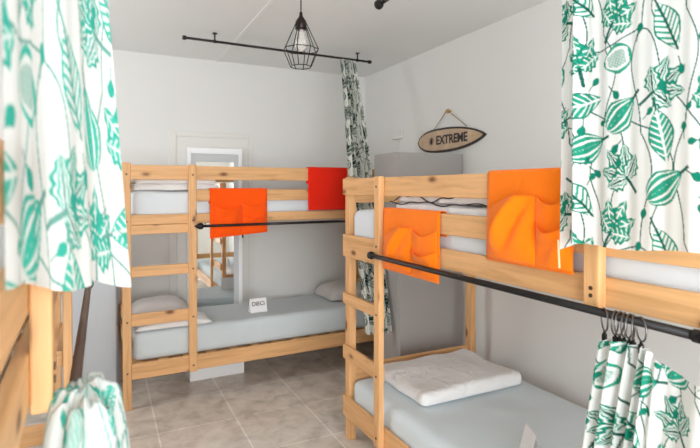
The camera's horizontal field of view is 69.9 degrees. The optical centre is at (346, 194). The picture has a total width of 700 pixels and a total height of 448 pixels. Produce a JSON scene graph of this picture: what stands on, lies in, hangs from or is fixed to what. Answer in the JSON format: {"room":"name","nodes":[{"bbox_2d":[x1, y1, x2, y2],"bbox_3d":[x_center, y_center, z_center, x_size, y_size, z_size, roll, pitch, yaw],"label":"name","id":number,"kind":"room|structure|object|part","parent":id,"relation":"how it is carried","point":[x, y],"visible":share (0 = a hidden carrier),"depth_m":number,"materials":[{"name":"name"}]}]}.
{"room":"dormitory","nodes":[
{"label":"dormitory","id":0,"kind":"room"},
{"bbox_2d":[0,37,364,356],"bbox_3d":[-1.386,0.133,4.055,3.625,2.462,0.100,0,1,-26],"label":"wall","id":1,"kind":"structure","parent":0,"point":[294,118],"depth_m":4.30,"materials":[{"name":"paint"}]},
{"bbox_2d":[169,131,252,302],"bbox_3d":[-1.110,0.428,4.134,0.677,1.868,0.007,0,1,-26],"label":"door","id":2,"kind":"structure","parent":1,"relation":"in","point":[177,241],"depth_m":4.07,"materials":[{"name":"paint"}]},
{"bbox_2d":[24,341,375,447],"bbox_3d":[-0.092,1.447,1.420,3.625,0.100,6.000,0,1,-26],"label":"floor","id":3,"kind":"structure","parent":0,"point":[295,400],"depth_m":3.23,"materials":[{"name":"tile"}]},
{"bbox_2d":[0,138,72,447],"bbox_3d":[-1.154,0.664,1.067,0.982,1.474,2.060,0,1,-28],"label":"bunk bed","id":4,"kind":"object","parent":3,"relation":"on","point":[33,373],"visible":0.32,"depth_m":0.73,"materials":[{"name":"brown wood"}]},
{"bbox_3d":[-0.757,-0.022,1.266,0.022,0.090,2.036,0,1,-28],"label":"guard rail","id":5,"kind":"part","parent":4,"relation":"part of","materials":[{"name":"brown wood"}]},
{"bbox_2d":[0,226,28,382],"bbox_3d":[-1.165,0.207,1.064,0.924,0.140,1.945,0,1,-26],"label":"mattress","id":6,"kind":"object","parent":4,"relation":"on","point":[2,228],"visible":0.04,"depth_m":1.06,"materials":[{"name":"white fabric"}]},
{"bbox_3d":[-0.661,0.131,1.083,0.022,0.083,1.620,0,1,-28],"label":"guard rail","id":7,"kind":"part","parent":4,"relation":"part of","materials":[{"name":"brown wood"}]},
{"bbox_3d":[-0.662,0.269,1.087,0.022,0.080,1.624,0,1,-28],"label":"rail","id":8,"kind":"part","parent":4,"relation":"part of","materials":[{"name":"brown wood"}]},
{"bbox_3d":[-0.463,0.130,0.759,0.030,0.390,0.050,0,1,-28],"label":"rail post","id":9,"kind":"part","parent":4,"relation":"part of","materials":[{"name":"brown wood"}]},
{"bbox_3d":[-1.252,0.651,2.150,0.045,1.474,0.050,0,1,-28],"label":"post","id":10,"kind":"part","parent":4,"relation":"part of","materials":[{"name":"brown wood"}]},
{"bbox_3d":[-1.006,0.580,1.806,0.030,1.316,0.050,0,1,-28],"label":"ladder post","id":11,"kind":"part","parent":4,"relation":"part of","materials":[{"name":"brown wood"}]},
{"bbox_2d":[69,282,93,381],"bbox_3d":[-0.709,0.314,1.277,0.099,0.064,1.139,0,1,-26],"label":"curtain rod","id":12,"kind":"object","parent":4,"relation":"attached to","point":[78,357],"visible":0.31,"depth_m":1.11,"materials":[{"name":"brown metal"}]},
{"bbox_2d":[43,372,129,447],"bbox_3d":[-0.394,0.707,0.773,0.147,0.851,0.228,0,1,-33],"label":"curtain","id":13,"kind":"object","parent":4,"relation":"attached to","point":[89,412],"visible":1,"depth_m":0.72,"materials":[{"name":"fabric"}]},
{"bbox_2d":[61,280,120,387],"bbox_3d":[-1.908,0.810,3.534,0.560,1.120,0.130,0,1,-11],"label":"wall","id":14,"kind":"structure","parent":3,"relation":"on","point":[102,353],"depth_m":3.51,"materials":[{"name":"white paint"}]},
{"bbox_2d":[185,362,243,381],"bbox_3d":[-1.023,1.304,3.852,0.411,0.125,0.266,0,1,-28],"label":"storage box","id":15,"kind":"object","parent":3,"relation":"on","point":[224,370],"visible":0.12,"depth_m":3.73,"materials":[{"name":"white paint"}]},
{"bbox_2d":[187,147,242,306],"bbox_3d":[-1.081,0.494,4.116,0.444,1.738,0.030,0,1,-26],"label":"mirror","id":16,"kind":"object","parent":3,"relation":"on","point":[219,260],"visible":0.46,"depth_m":4.12,"materials":[{"name":"white paint"}]},
{"bbox_3d":[-1.082,0.494,4.120,0.304,1.514,0.006,0,1,-26],"label":"glass","id":17,"kind":"part","parent":16,"relation":"part of","materials":[{"name":"white mirror"}]},
{"bbox_2d":[120,162,373,410],"bbox_3d":[-0.650,0.578,3.897,2.040,1.575,0.682,0,1,-28],"label":"bunk bed","id":18,"kind":"object","parent":3,"relation":"on","point":[131,369],"visible":0.47,"depth_m":3.33,"materials":[{"name":"brown wood"}]},
{"bbox_3d":[-1.669,0.581,3.700,0.050,1.575,0.045,0,1,-28],"label":"post","id":19,"kind":"part","parent":18,"relation":"part of","materials":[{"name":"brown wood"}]},
{"bbox_3d":[-1.398,0.587,3.181,0.050,1.575,0.045,0,1,-28],"label":"post","id":20,"kind":"part","parent":18,"relation":"part of","materials":[{"name":"brown wood"}]},
{"bbox_3d":[-0.803,-0.002,4.183,2.040,0.079,0.021,0,1,-28],"label":"rail","id":21,"kind":"part","parent":18,"relation":"part of","materials":[{"name":"brown wood"}]},
{"bbox_3d":[-1.025,0.493,3.333,0.050,1.377,0.030,0,1,-28],"label":"ladder post","id":22,"kind":"part","parent":18,"relation":"part of","materials":[{"name":"brown wood"}]},
{"bbox_2d":[131,190,344,214],"bbox_3d":[-0.653,0.060,3.895,1.913,0.180,0.573,0,1,-28],"label":"mattress","id":23,"kind":"object","parent":18,"relation":"on","point":[142,202],"visible":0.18,"depth_m":3.32,"materials":[{"name":"white fabric"}]},
{"bbox_2d":[131,179,218,190],"bbox_3d":[-1.243,-0.071,3.566,0.564,0.087,0.518,0,1,-26],"label":"duvet","id":24,"kind":"object","parent":23,"relation":"on","point":[138,184],"visible":0.66,"depth_m":3.33,"materials":[{"name":"white fabric"}]},
{"bbox_2d":[209,188,266,238],"bbox_3d":[-0.749,0.132,3.484,0.404,0.348,0.068,0,1,-28],"label":"cloth","id":25,"kind":"object","parent":18,"relation":"hanging from","point":[227,205],"visible":0.94,"depth_m":3.47,"materials":[{"name":"orange fabric"}]},
{"bbox_3d":[-0.511,0.159,3.628,1.940,0.064,0.022,0,1,-28],"label":"rail","id":26,"kind":"part","parent":18,"relation":"part of","materials":[{"name":"brown wood"}]},
{"bbox_2d":[131,294,364,359],"bbox_3d":[-0.653,0.978,3.906,1.913,0.191,0.574,0,1,-28],"label":"mattress","id":27,"kind":"object","parent":18,"relation":"on","point":[232,324],"visible":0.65,"depth_m":3.64,"materials":[{"name":"white fabric"}]},
{"bbox_2d":[131,295,188,313],"bbox_3d":[-1.372,0.820,3.664,0.429,0.134,0.312,0,1,-26],"label":"pillow","id":28,"kind":"object","parent":27,"relation":"on","point":[165,302],"visible":0.53,"depth_m":3.58,"materials":[{"name":"grey fabric"}]},
{"bbox_2d":[135,311,212,331],"bbox_3d":[-1.193,0.858,3.435,0.508,0.064,0.275,0,1,-26],"label":"blanket","id":29,"kind":"object","parent":27,"relation":"on","point":[202,318],"visible":0.41,"depth_m":3.33,"materials":[{"name":"white fabric"}]},
{"bbox_2d":[248,297,266,312],"bbox_3d":[-0.672,0.837,3.779,0.132,0.102,0.053,0,1,-32],"label":"name card","id":30,"kind":"object","parent":27,"relation":"on","point":[258,304],"visible":1,"depth_m":3.77,"materials":[{"name":"white paper"}]},
{"bbox_2d":[315,279,361,300],"bbox_3d":[-0.022,0.812,4.295,0.420,0.133,0.360,0,1,-26],"label":"pillow","id":31,"kind":"object","parent":27,"relation":"on","point":[333,290],"visible":0.56,"depth_m":4.17,"materials":[{"name":"grey fabric"}]},
{"bbox_3d":[-0.351,0.004,3.710,1.579,0.079,0.022,0,1,-28],"label":"guard rail","id":32,"kind":"part","parent":18,"relation":"part of","materials":[{"name":"brown wood"}]},
{"bbox_3d":[-0.511,-0.145,3.624,1.940,0.093,0.022,0,1,-28],"label":"guard rail","id":33,"kind":"part","parent":18,"relation":"part of","materials":[{"name":"brown wood"}]},
{"bbox_3d":[-0.511,1.127,3.640,1.940,0.101,0.022,0,1,-28],"label":"rail","id":34,"kind":"part","parent":18,"relation":"part of","materials":[{"name":"brown wood"}]},
{"bbox_2d":[194,220,344,228],"bbox_3d":[-0.350,0.197,3.667,1.498,0.066,0.072,0,1,-28],"label":"curtain rod","id":35,"kind":"object","parent":18,"relation":"attached to","point":[199,225],"visible":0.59,"depth_m":3.52,"materials":[{"name":"black metal"}]},
{"bbox_2d":[306,167,346,209],"bbox_3d":[-0.120,-0.043,3.821,0.390,0.323,0.050,0,1,-28],"label":"cloth","id":36,"kind":"object","parent":18,"relation":"hanging from","point":[325,184],"visible":0.79,"depth_m":3.78,"materials":[{"name":"red fabric"}]},
{"bbox_3d":[0.093,0.569,4.623,0.050,1.575,0.045,0,1,-28],"label":"post","id":37,"kind":"part","parent":18,"relation":"part of","materials":[{"name":"brown wood"}]},
{"bbox_2d":[374,152,461,358],"bbox_3d":[0.498,0.546,3.513,0.511,1.648,0.340,0,1,-26],"label":"wardrobe","id":38,"kind":"object","parent":3,"relation":"on","point":[425,315],"visible":0.42,"depth_m":3.35,"materials":[{"name":"grey laminate"}]},
{"bbox_2d":[343,173,699,447],"bbox_3d":[0.841,0.651,2.112,0.982,1.474,2.060,0,1,-26],"label":"bunk bed","id":39,"kind":"object","parent":3,"relation":"on","point":[592,286],"visible":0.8,"depth_m":1.98,"materials":[{"name":"brown wood"}]},
{"bbox_3d":[0.022,0.642,2.827,0.045,1.474,0.050,0,1,-26],"label":"post","id":40,"kind":"part","parent":39,"relation":"part of","materials":[{"name":"brown wood"}]},
{"bbox_3d":[0.440,1.196,1.919,0.022,0.110,2.036,0,1,-26],"label":"rail","id":41,"kind":"part","parent":39,"relation":"part of","materials":[{"name":"brown wood"}]},
{"bbox_3d":[0.155,0.572,2.425,0.030,1.316,0.050,0,1,-26],"label":"ladder post","id":42,"kind":"part","parent":39,"relation":"part of","materials":[{"name":"brown wood"}]},
{"bbox_2d":[383,207,446,283],"bbox_3d":[0.264,0.211,2.193,0.097,0.292,0.441,0,1,-26],"label":"cloth","id":43,"kind":"object","parent":39,"relation":"hanging from","point":[409,235],"visible":0.93,"depth_m":2.16,"materials":[{"name":"orange fabric"}]},
{"bbox_3d":[0.440,-0.030,1.904,0.022,0.090,2.036,0,1,-26],"label":"guard rail","id":44,"kind":"part","parent":39,"relation":"part of","materials":[{"name":"brown wood"}]},
{"bbox_2d":[354,378,587,447],"bbox_3d":[0.845,1.123,2.128,0.887,0.179,1.930,0,1,-26],"label":"mattress","id":45,"kind":"object","parent":39,"relation":"on","point":[496,418],"visible":0.5,"depth_m":2.33,"materials":[{"name":"white fabric"}]},
{"bbox_2d":[384,348,520,405],"bbox_3d":[0.547,0.983,2.744,0.653,0.084,0.488,0,1,-26],"label":"pillow","id":46,"kind":"object","parent":45,"relation":"on","point":[429,380],"visible":0.98,"depth_m":2.63,"materials":[{"name":"white fabric"}]},
{"bbox_2d":[519,423,538,447],"bbox_3d":[0.729,0.985,1.984,0.056,0.107,0.110,0,1,0],"label":"name card","id":47,"kind":"object","parent":45,"relation":"on","point":[529,439],"visible":1,"depth_m":1.99,"materials":[{"name":"white paper"}]},
{"bbox_3d":[0.743,0.985,1.984,0.028,0.107,0.110,0,1,0],"label":"panel","id":48,"kind":"part","parent":47,"relation":"part of","materials":[{"name":"white paper"}]},
{"bbox_3d":[0.795,0.637,3.211,0.045,1.474,0.050,0,1,-26],"label":"post","id":49,"kind":"part","parent":39,"relation":"part of","materials":[{"name":"brown wood"}]},
{"bbox_2d":[354,209,699,292],"bbox_3d":[0.845,0.176,2.116,0.888,0.175,1.930,0,1,-26],"label":"mattress","id":50,"kind":"object","parent":39,"relation":"on","point":[678,277],"visible":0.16,"depth_m":1.34,"materials":[{"name":"white fabric"}]},
{"bbox_2d":[390,196,486,215],"bbox_3d":[0.722,0.037,2.235,0.783,0.105,0.766,0,1,-26],"label":"duvet","id":51,"kind":"object","parent":50,"relation":"on","point":[462,206],"visible":0.23,"depth_m":2.03,"materials":[{"name":"white fabric"}]},
{"bbox_2d":[486,167,573,274],"bbox_3d":[0.551,0.075,1.581,0.126,0.311,0.357,0,1,-26],"label":"cloth","id":52,"kind":"object","parent":39,"relation":"hanging from","point":[523,205],"visible":0.94,"depth_m":1.57,"materials":[{"name":"orange fabric"}]},
{"bbox_2d":[367,251,699,343],"bbox_3d":[0.467,0.297,1.757,0.075,0.053,1.523,0,1,-26],"label":"curtain rod","id":53,"kind":"object","parent":39,"relation":"attached to","point":[693,335],"visible":1,"depth_m":1.43,"materials":[{"name":"black metal"}]},
{"bbox_2d":[601,307,608,340],"bbox_3d":[0.667,0.339,1.296,0.013,0.091,0.062,0,1,21],"label":"curtain ring","id":54,"kind":"object","parent":53,"relation":"hanging from","point":[604,334],"visible":0.91,"depth_m":1.29,"materials":[{"name":"silver metal"}]},
{"bbox_2d":[611,310,619,341],"bbox_3d":[0.680,0.339,1.269,0.062,0.091,0.012,-1,1,-39],"label":"curtain ring","id":55,"kind":"object","parent":53,"relation":"hanging from","point":[614,338],"visible":0.83,"depth_m":1.26,"materials":[{"name":"silver metal"}]},
{"bbox_2d":[614,311,624,341],"bbox_3d":[0.685,0.340,1.258,0.062,0.091,0.011,0,1,-34],"label":"curtain ring","id":56,"kind":"object","parent":53,"relation":"hanging from","point":[619,338],"visible":0.72,"depth_m":1.25,"materials":[{"name":"silver metal"}]},
{"bbox_2d":[620,312,627,341],"bbox_3d":[0.691,0.340,1.248,0.062,0.091,0.012,-1,1,-41],"label":"curtain ring","id":57,"kind":"object","parent":53,"relation":"hanging from","point":[623,339],"visible":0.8,"depth_m":1.24,"materials":[{"name":"silver metal"}]},
{"bbox_2d":[624,313,633,348],"bbox_3d":[0.697,0.340,1.235,0.062,0.091,0.011,-1,1,-36],"label":"curtain ring","id":58,"kind":"object","parent":53,"relation":"hanging from","point":[629,314],"visible":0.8,"depth_m":1.23,"materials":[{"name":"silver metal"}]},
{"bbox_2d":[630,314,635,344],"bbox_3d":[0.701,0.340,1.226,0.012,0.091,0.062,1,1,43],"label":"curtain ring","id":59,"kind":"object","parent":53,"relation":"hanging from","point":[632,342],"visible":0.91,"depth_m":1.22,"materials":[{"name":"black metal"}]},
{"bbox_2d":[582,338,699,447],"bbox_3d":[0.726,0.765,1.159,0.057,0.800,0.425,0,1,-26],"label":"curtain","id":60,"kind":"object","parent":53,"relation":"hanging from","point":[636,400],"visible":1,"depth_m":1.20,"materials":[{"name":"fabric"}]},
{"bbox_2d":[635,316,646,352],"bbox_3d":[0.710,0.340,1.208,0.013,0.091,0.062,0,1,18],"label":"curtain ring","id":61,"kind":"object","parent":53,"relation":"hanging from","point":[640,344],"visible":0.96,"depth_m":1.20,"materials":[{"name":"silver metal"}]},
{"bbox_3d":[0.531,0.261,1.723,0.022,0.080,1.624,0,1,-26],"label":"rail","id":62,"kind":"part","parent":39,"relation":"part of","materials":[{"name":"brown wood"}]},
{"bbox_3d":[0.532,0.123,1.719,0.022,0.083,1.620,0,1,-26],"label":"guard rail","id":63,"kind":"part","parent":39,"relation":"part of","materials":[{"name":"brown wood"}]},
{"bbox_3d":[0.677,0.123,1.368,0.030,0.390,0.050,0,1,-26],"label":"rail post","id":64,"kind":"part","parent":39,"relation":"part of","materials":[{"name":"brown wood"}]},
{"bbox_2d":[0,0,547,76],"bbox_3d":[-0.092,-1.115,1.388,3.625,0.100,6.000,0,1,-26],"label":"ceiling","id":65,"kind":"structure","parent":0,"point":[402,30],"depth_m":3.27,"materials":[{"name":"paint"}]},
{"bbox_2d":[216,0,275,61],"bbox_3d":[-0.149,-1.073,2.251,0.028,0.006,4.200,0,1,-26],"label":"trim","id":66,"kind":"structure","parent":65,"relation":"attached to","point":[270,2],"depth_m":3.23,"materials":[{"name":"white"}]},
{"bbox_2d":[182,32,371,63],"bbox_3d":[-0.445,-1.058,3.622,1.429,0.071,0.032,0,1,-27],"label":"curtain rod","id":67,"kind":"object","parent":65,"relation":"attached to","point":[184,37],"visible":0.99,"depth_m":3.54,"materials":[{"name":"black metal"}]},
{"bbox_2d":[340,59,391,334],"bbox_3d":[0.095,-0.060,3.547,0.204,1.930,0.672,0,1,-22],"label":"curtain","id":68,"kind":"object","parent":67,"relation":"hanging from","point":[358,154],"visible":0.57,"depth_m":3.58,"materials":[{"name":"fabric"}]},
{"bbox_2d":[283,0,318,69],"bbox_3d":[-0.220,-0.843,2.400,0.161,0.469,0.161,0,1,-15],"label":"pendant lamp","id":69,"kind":"object","parent":65,"relation":"hanging from","point":[300,25],"visible":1,"depth_m":2.38,"materials":[{"name":"black metal"}]},
{"bbox_2d":[295,12,306,30],"bbox_3d":[-0.220,-0.829,2.400,0.056,0.084,0.056,0,1,-26],"label":"socket","id":70,"kind":"object","parent":69,"relation":"attached to","point":[300,24],"depth_m":2.38,"materials":[{"name":"black metal"}]},
{"bbox_3d":[-0.220,-0.737,2.401,0.060,0.108,0.060,0,1,-26],"label":"bulb","id":71,"kind":"part","parent":69,"relation":"part of","materials":[{"name":"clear glass"}]},
{"bbox_2d":[374,0,388,9],"bbox_3d":[0.651,-0.957,1.318,0.046,0.214,2.314,0,1,-26],"label":"curtain rod","id":72,"kind":"object","parent":65,"relation":"attached to","point":[378,4],"visible":1,"depth_m":2.32,"materials":[{"name":"black metal"}]},
{"bbox_2d":[560,0,699,252],"bbox_3d":[0.670,-0.354,1.211,0.048,1.017,0.373,0,1,-26],"label":"curtain","id":73,"kind":"object","parent":72,"relation":"hanging from","point":[630,116],"visible":1,"depth_m":1.20,"materials":[{"name":"fabric"}]},
{"bbox_3d":[-0.422,-0.950,0.784,0.046,0.214,2.294,0,1,-26],"label":"curtain rod","id":74,"kind":"object","parent":65,"relation":"attached to","visible":0},
{"bbox_2d":[2,0,130,290],"bbox_3d":[-0.412,-0.339,0.703,0.085,1.031,0.442,0,1,-8],"label":"curtain","id":75,"kind":"object","parent":74,"relation":"hanging from","point":[65,217],"visible":1,"depth_m":0.71,"materials":[{"name":"fabric"}]},
{"bbox_2d":[365,0,699,408],"bbox_3d":[1.514,0.157,2.132,0.100,2.462,5.900,0,1,-26],"label":"wall","id":76,"kind":"structure","parent":0,"point":[502,79],"depth_m":3.05,"materials":[{"name":"paint"}]},
{"bbox_2d":[392,130,402,139],"bbox_3d":[0.435,-0.493,4.191,0.026,0.070,0.158,0,1,-26],"label":"wall socket","id":77,"kind":"object","parent":76,"relation":"attached to","point":[396,135],"visible":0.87,"depth_m":4.18,"materials":[{"name":"white plastic"}]},
{"bbox_3d":[0.728,-0.593,3.581,0.032,0.032,0.032,0,1,-26],"label":"peg","id":78,"kind":"object","parent":76,"relation":"attached to","visible":0},
{"bbox_2d":[418,111,486,152],"bbox_3d":[0.728,-0.452,3.583,0.029,0.295,0.764,0,1,-26],"label":"sign","id":79,"kind":"object","parent":78,"relation":"hanging from","point":[447,139],"visible":1,"depth_m":3.57,"materials":[{"name":"brown wood"}]}
]}

